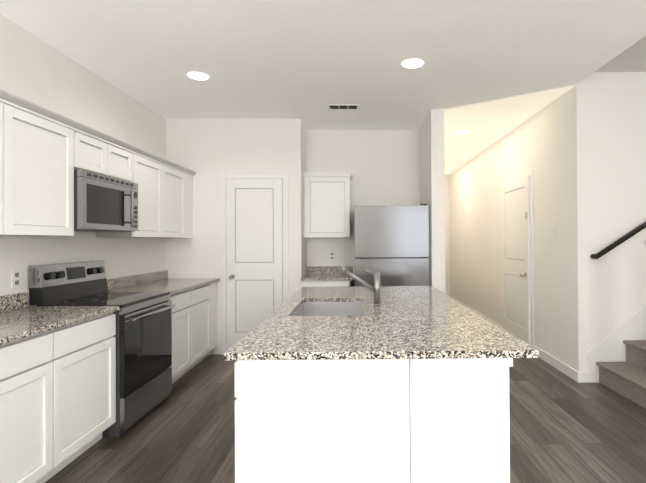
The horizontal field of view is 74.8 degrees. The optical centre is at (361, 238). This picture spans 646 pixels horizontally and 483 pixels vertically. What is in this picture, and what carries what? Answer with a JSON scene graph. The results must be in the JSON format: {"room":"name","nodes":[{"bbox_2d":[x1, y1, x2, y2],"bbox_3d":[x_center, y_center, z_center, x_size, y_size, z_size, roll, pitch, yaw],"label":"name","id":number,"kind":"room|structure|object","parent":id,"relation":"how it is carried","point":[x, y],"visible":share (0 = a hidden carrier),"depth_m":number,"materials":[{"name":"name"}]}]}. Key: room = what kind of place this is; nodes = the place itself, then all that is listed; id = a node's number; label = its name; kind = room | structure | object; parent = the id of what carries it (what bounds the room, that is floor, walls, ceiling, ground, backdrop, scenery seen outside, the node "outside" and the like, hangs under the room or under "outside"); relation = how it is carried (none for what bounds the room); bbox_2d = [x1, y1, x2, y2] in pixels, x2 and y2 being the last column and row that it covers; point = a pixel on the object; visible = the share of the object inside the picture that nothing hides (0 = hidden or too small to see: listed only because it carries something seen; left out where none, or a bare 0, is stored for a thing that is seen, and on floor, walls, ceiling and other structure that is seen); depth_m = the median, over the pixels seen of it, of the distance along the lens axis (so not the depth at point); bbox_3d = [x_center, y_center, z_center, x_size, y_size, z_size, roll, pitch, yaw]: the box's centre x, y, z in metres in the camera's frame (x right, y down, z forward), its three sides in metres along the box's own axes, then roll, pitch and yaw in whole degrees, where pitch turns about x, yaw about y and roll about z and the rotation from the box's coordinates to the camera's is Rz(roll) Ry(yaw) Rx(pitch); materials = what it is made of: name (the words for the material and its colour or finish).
{"room":"kitchen","nodes":[
{"label":"kitchen","id":0,"kind":"room"},
{"bbox_2d":[0,14,165,305],"bbox_3d":[-2.367,-0.039,1.447,0.140,2.820,8.540,0,0,-1],"label":"wall","id":1,"kind":"structure","parent":0,"point":[34,69],"depth_m":3.39,"materials":[{"name":"white paint"}]},
{"bbox_2d":[0,89,15,236],"bbox_3d":[-2.139,-0.410,2.031,0.327,0.787,0.702,0,0,-1],"label":"upper cabinet","id":2,"kind":"object","parent":1,"relation":"attached to","point":[7,100],"depth_m":2.35,"materials":[{"name":"white paint"}]},
{"bbox_2d":[0,292,28,311],"bbox_3d":[-2.283,0.411,1.559,0.020,0.100,2.668,0,0,-1],"label":"backsplash","id":3,"kind":"structure","parent":1,"relation":"attached to","point":[18,300],"depth_m":2.76,"materials":[{"name":"grey stone"}]},
{"bbox_2d":[11,270,20,287],"bbox_3d":[-2.306,0.271,2.804,0.008,0.115,0.075,0,0,-1],"label":"electrical outlet","id":4,"kind":"object","parent":1,"relation":"attached to","point":[15,278],"visible":1,"depth_m":2.79,"materials":[{"name":"white plastic"}]},
{"bbox_2d":[16,97,75,236],"bbox_3d":[-2.146,-0.407,2.579,0.327,0.787,0.638,0,0,-1],"label":"upper cabinet","id":5,"kind":"object","parent":1,"relation":"attached to","point":[44,153],"depth_m":2.63,"materials":[{"name":"white paint"}]},
{"bbox_2d":[76,122,115,177],"bbox_3d":[-2.153,-0.642,3.122,0.327,0.310,0.430,0,0,-1],"label":"upper cabinet","id":6,"kind":"object","parent":1,"relation":"attached to","point":[95,150],"depth_m":3.14,"materials":[{"name":"white paint"}]},
{"bbox_2d":[74,169,137,231],"bbox_3d":[-2.104,-0.268,3.282,0.424,0.415,0.750,0,0,-1],"label":"microwave","id":7,"kind":"object","parent":6,"relation":"attached to","point":[103,203],"visible":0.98,"depth_m":3.17,"materials":[{"name":"silver metal"}]},
{"bbox_2d":[116,138,135,182],"bbox_3d":[-2.157,-0.641,3.444,0.327,0.310,0.431,0,0,-1],"label":"upper cabinet","id":8,"kind":"object","parent":1,"relation":"attached to","point":[125,153],"depth_m":3.55,"materials":[{"name":"white paint"}]},
{"bbox_2d":[96,147,167,237],"bbox_3d":[-2.161,-0.399,3.974,0.327,0.787,0.619,0,0,-1],"label":"upper cabinet","id":9,"kind":"object","parent":1,"relation":"attached to","point":[151,170],"depth_m":3.99,"materials":[{"name":"white paint"}]},
{"bbox_2d":[107,270,166,289],"bbox_3d":[-2.315,0.427,4.335,0.020,0.100,1.354,0,0,-1],"label":"backsplash","id":10,"kind":"structure","parent":1,"relation":"attached to","point":[113,284],"depth_m":4.26,"materials":[{"name":"grey stone"}]},
{"bbox_2d":[168,161,187,237],"bbox_3d":[-2.167,-0.397,4.470,0.327,0.787,0.619,0,0,-1],"label":"upper cabinet","id":11,"kind":"object","parent":1,"relation":"attached to","point":[177,175],"depth_m":4.59,"materials":[{"name":"white paint"}]},
{"bbox_2d":[188,169,195,237],"bbox_3d":[-2.172,-0.394,4.870,0.327,0.787,0.298,0,0,-1],"label":"upper cabinet","id":12,"kind":"object","parent":1,"relation":"attached to","point":[191,173],"depth_m":4.95,"materials":[{"name":"white paint"}]},
{"bbox_2d":[166,119,306,353],"bbox_3d":[-1.536,-0.022,5.377,1.610,2.820,0.700,0,0,-1],"label":"wall","id":13,"kind":"structure","parent":0,"point":[209,152],"depth_m":5.03,"materials":[{"name":"white paint"}]},
{"bbox_2d":[226,179,282,350],"bbox_3d":[-1.275,0.333,4.970,0.660,2.080,0.108,0,0,-1],"label":"pantry door","id":14,"kind":"structure","parent":13,"relation":"in","point":[254,218],"depth_m":5.00,"materials":[{"name":"white paint"}]},
{"bbox_2d":[221,173,288,354],"bbox_3d":[-1.276,0.305,5.020,0.804,2.160,0.016,0,0,-1],"label":"door frame","id":15,"kind":"structure","parent":13,"relation":"attached to","point":[284,176],"depth_m":5.01,"materials":[{"name":"white paint"}]},
{"bbox_2d":[0,0,645,174],"bbox_3d":[0.927,-2.796,3.400,6.800,2.680,12.340,0,0,-1],"label":"ceiling","id":16,"kind":"structure","parent":0,"point":[487,74],"depth_m":3.31,"materials":[{"name":"white paint"}]},
{"bbox_2d":[187,72,209,79],"bbox_3d":[-1.450,-1.436,3.725,0.190,0.008,0.190,0,0,-1],"label":"recessed light","id":17,"kind":"object","parent":16,"relation":"in","point":[197,75],"visible":0.94,"depth_m":3.72,"materials":[{"name":"white"}]},
{"bbox_2d":[328,104,358,108],"bbox_3d":[-0.200,-1.438,4.600,0.340,0.008,0.150,0,0,-1],"label":"ceiling vent","id":18,"kind":"object","parent":16,"relation":"in","point":[343,106],"visible":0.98,"depth_m":4.57,"materials":[{"name":"metal"}]},
{"bbox_2d":[401,59,423,68],"bbox_3d":[0.423,-1.447,3.487,0.190,0.008,0.190,0,0,-1],"label":"recessed light","id":19,"kind":"object","parent":16,"relation":"in","point":[412,63],"visible":1,"depth_m":3.47,"materials":[{"name":"white"}]},
{"bbox_2d":[455,131,468,133],"bbox_3d":[1.367,-1.440,5.728,0.190,0.008,0.190,0,0,-1],"label":"recessed light","id":20,"kind":"object","parent":16,"relation":"in","point":[461,132],"visible":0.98,"depth_m":5.70,"materials":[{"name":"white"}]},
{"bbox_2d":[45,354,645,482],"bbox_3d":[0.949,1.404,3.327,6.800,0.080,12.440,0,0,-1],"label":"floor","id":21,"kind":"structure","parent":0,"point":[564,428],"depth_m":2.89,"materials":[{"name":"brown wood"}]},
{"bbox_2d":[0,328,67,482],"bbox_3d":[-1.990,0.932,2.001,0.612,0.880,0.717,0,0,-1],"label":"base cabinet","id":22,"kind":"object","parent":21,"relation":"on","point":[57,389],"depth_m":2.17,"materials":[{"name":"white paint"}]},
{"bbox_2d":[0,304,119,343],"bbox_3d":[-1.975,0.475,1.562,0.637,0.030,2.668,0,0,-1],"label":"countertop","id":23,"kind":"structure","parent":22,"relation":"on","point":[17,323],"depth_m":2.46,"materials":[{"name":"grey stone"}]},
{"bbox_2d":[68,312,115,463],"bbox_3d":[-1.996,0.935,2.563,0.612,0.880,0.661,0,0,-1],"label":"base cabinet","id":24,"kind":"object","parent":21,"relation":"on","point":[91,343],"depth_m":2.64,"materials":[{"name":"white paint"}]},
{"bbox_2d":[29,260,174,436],"bbox_3d":[-1.949,0.784,3.278,0.705,1.190,0.754,0,0,-1],"label":"range","id":25,"kind":"object","parent":21,"relation":"on","point":[143,335],"visible":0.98,"depth_m":3.14,"materials":[{"name":"silver metal"}]},
{"bbox_2d":[170,290,194,383],"bbox_3d":[-2.012,0.943,3.969,0.612,0.880,0.620,0,0,-1],"label":"base cabinet","id":26,"kind":"object","parent":21,"relation":"on","point":[194,325],"depth_m":4.04,"materials":[{"name":"white paint"}]},
{"bbox_2d":[108,278,218,293],"bbox_3d":[-2.006,0.490,4.339,0.637,0.030,1.354,0,0,-1],"label":"countertop","id":27,"kind":"structure","parent":26,"relation":"on","point":[173,285],"depth_m":4.22,"materials":[{"name":"grey stone"}]},
{"bbox_2d":[195,286,210,365],"bbox_3d":[-2.018,0.946,4.458,0.612,0.880,0.610,0,0,-1],"label":"base cabinet","id":28,"kind":"object","parent":21,"relation":"on","point":[202,293],"depth_m":4.55,"materials":[{"name":"white paint"}]},
{"bbox_2d":[211,282,216,349],"bbox_3d":[-2.022,0.948,4.858,0.612,0.880,0.310,0,0,-1],"label":"base cabinet","id":29,"kind":"object","parent":21,"relation":"on","point":[213,284],"depth_m":4.89,"materials":[{"name":"white paint"}]},
{"bbox_2d":[301,266,352,287],"bbox_3d":[-0.416,0.877,5.271,0.612,1.010,0.642,0,0,-1],"label":"base cabinet","id":30,"kind":"object","parent":21,"relation":"on","point":[324,276],"visible":0.21,"depth_m":5.04,"materials":[{"name":"white paint"}]},
{"bbox_2d":[235,358,512,482],"bbox_3d":[0.035,0.926,2.846,1.137,0.880,2.302,0,0,-1],"label":"kitchen island","id":31,"kind":"object","parent":21,"relation":"on","point":[405,384],"depth_m":1.70,"materials":[{"name":"white paint"}]},
{"bbox_2d":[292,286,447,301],"bbox_3d":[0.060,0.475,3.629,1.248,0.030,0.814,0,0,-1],"label":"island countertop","id":32,"kind":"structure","parent":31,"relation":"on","point":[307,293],"depth_m":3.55,"materials":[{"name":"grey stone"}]},
{"bbox_2d":[272,298,475,313],"bbox_3d":[0.069,0.471,2.847,1.248,0.030,0.750,0,0,-1],"label":"island countertop","id":33,"kind":"structure","parent":31,"relation":"on","point":[388,305],"depth_m":2.79,"materials":[{"name":"grey stone"}]},
{"bbox_2d":[292,298,363,313],"bbox_3d":[-0.215,0.595,2.843,0.474,0.239,0.774,0,0,-1],"label":"sink","id":34,"kind":"object","parent":33,"relation":"in","point":[318,305],"depth_m":3.22,"materials":[{"name":"silver metal"}]},
{"bbox_2d":[339,266,380,305],"bbox_3d":[-0.011,0.320,2.852,0.286,0.271,0.056,0,0,-1],"label":"faucet","id":35,"kind":"object","parent":33,"relation":"on","point":[375,289],"visible":1,"depth_m":2.84,"materials":[{"name":"silver metal"}]},
{"bbox_2d":[224,314,538,361],"bbox_3d":[0.077,0.467,2.068,1.248,0.030,0.808,0,0,-1],"label":"island countertop","id":36,"kind":"structure","parent":31,"relation":"on","point":[281,337],"depth_m":1.86,"materials":[{"name":"grey stone"}]},
{"bbox_2d":[355,204,429,285],"bbox_3d":[0.349,0.493,5.195,0.862,1.768,0.780,0,0,-1],"label":"fridge","id":37,"kind":"object","parent":21,"relation":"on","point":[392,245],"visible":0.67,"depth_m":4.81,"materials":[{"name":"silver metal"}]},
{"bbox_2d":[596,340,645,409],"bbox_3d":[3.202,0.654,3.604,1.994,1.400,0.734,0,0,-1],"label":"stairs","id":38,"kind":"structure","parent":21,"relation":"on","point":[627,379],"depth_m":3.71,"materials":[{"name":"carpet"}]},
{"bbox_2d":[306,130,419,286],"bbox_3d":[0.020,-0.028,5.675,1.510,2.820,0.140,0,0,-1],"label":"wall","id":39,"kind":"structure","parent":0,"point":[382,167],"depth_m":5.61,"materials":[{"name":"white paint"}]},
{"bbox_2d":[303,172,352,237],"bbox_3d":[-0.425,-0.415,5.420,0.612,0.815,0.357,0,0,-1],"label":"upper cabinet","id":40,"kind":"object","parent":39,"relation":"attached to","point":[326,204],"visible":1,"depth_m":5.28,"materials":[{"name":"white paint"}]},
{"bbox_2d":[329,252,334,259],"bbox_3d":[-0.395,0.236,5.593,0.075,0.115,0.008,0,0,-1],"label":"outlet","id":41,"kind":"object","parent":39,"relation":"attached to","point":[331,255],"visible":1,"depth_m":5.59,"materials":[{"name":"white plastic"}]},
{"bbox_2d":[419,109,445,293],"bbox_3d":[0.835,-0.025,7.064,0.150,2.820,4.700,0,0,-1],"label":"wall","id":42,"kind":"structure","parent":0,"point":[432,161],"depth_m":4.72,"materials":[{"name":"white paint"}]},
{"bbox_2d":[445,175,449,295],"bbox_3d":[1.427,-0.015,9.491,1.390,2.820,0.140,0,0,-1],"label":"wall","id":43,"kind":"structure","parent":0,"point":[447,234],"depth_m":9.43,"materials":[{"name":"white paint"}]},
{"bbox_2d":[450,90,570,366],"bbox_3d":[2.083,-0.033,6.773,0.140,2.820,5.310,0,0,-1],"label":"wall","id":44,"kind":"structure","parent":0,"point":[537,143],"depth_m":5.10,"materials":[{"name":"white paint"}]},
{"bbox_2d":[450,296,502,327],"bbox_3d":[2.001,1.332,7.715,0.017,0.100,3.410,0,0,-1],"label":"baseboard","id":45,"kind":"structure","parent":44,"relation":"attached to","point":[450,296],"depth_m":7.14,"materials":[{"name":"white paint"}]},
{"bbox_2d":[502,176,530,344],"bbox_3d":[1.971,0.308,5.485,0.108,2.100,0.900,0,0,-1],"label":"hall door","id":46,"kind":"structure","parent":44,"relation":"in","point":[516,267],"depth_m":5.40,"materials":[{"name":"white paint"}]},
{"bbox_2d":[502,170,533,346],"bbox_3d":[2.021,0.280,5.486,0.016,2.180,1.044,0,0,-1],"label":"door frame","id":47,"kind":"structure","parent":44,"relation":"attached to","point":[521,176],"depth_m":4.99,"materials":[{"name":"white paint"}]},
{"bbox_2d":[551,224,559,235],"bbox_3d":[2.032,-0.083,4.418,0.012,0.125,0.200,0,0,-1],"label":"light switch","id":48,"kind":"object","parent":44,"relation":"attached to","point":[555,229],"visible":1,"depth_m":4.40,"materials":[{"name":"white plastic"}]},
{"bbox_2d":[534,346,581,382],"bbox_3d":[2.044,1.314,4.453,0.024,0.100,0.994,0,0,-1],"label":"baseboard","id":49,"kind":"structure","parent":44,"relation":"attached to","point":[572,373],"depth_m":4.28,"materials":[{"name":"white paint"}]},
{"bbox_2d":[569,72,645,371],"bbox_3d":[3.182,-1.344,4.067,2.290,5.400,0.140,0,0,-1],"label":"wall","id":50,"kind":"structure","parent":0,"point":[607,132],"depth_m":3.98,"materials":[{"name":"white paint"}]},
{"bbox_2d":[587,306,645,382],"bbox_3d":[3.161,0.407,3.980,2.068,1.898,0.014,0,0,-1],"label":"skirt","id":51,"kind":"object","parent":50,"relation":"attached to","point":[611,347],"visible":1,"depth_m":3.96,"materials":[{"name":"white paint"}]},
{"bbox_2d":[590,222,645,258],"bbox_3d":[3.152,-0.456,3.946,1.987,1.291,0.094,0,0,-1],"label":"handrail","id":52,"kind":"object","parent":50,"relation":"attached to","point":[621,240],"depth_m":3.89,"materials":[{"name":"black metal"}]}
]}

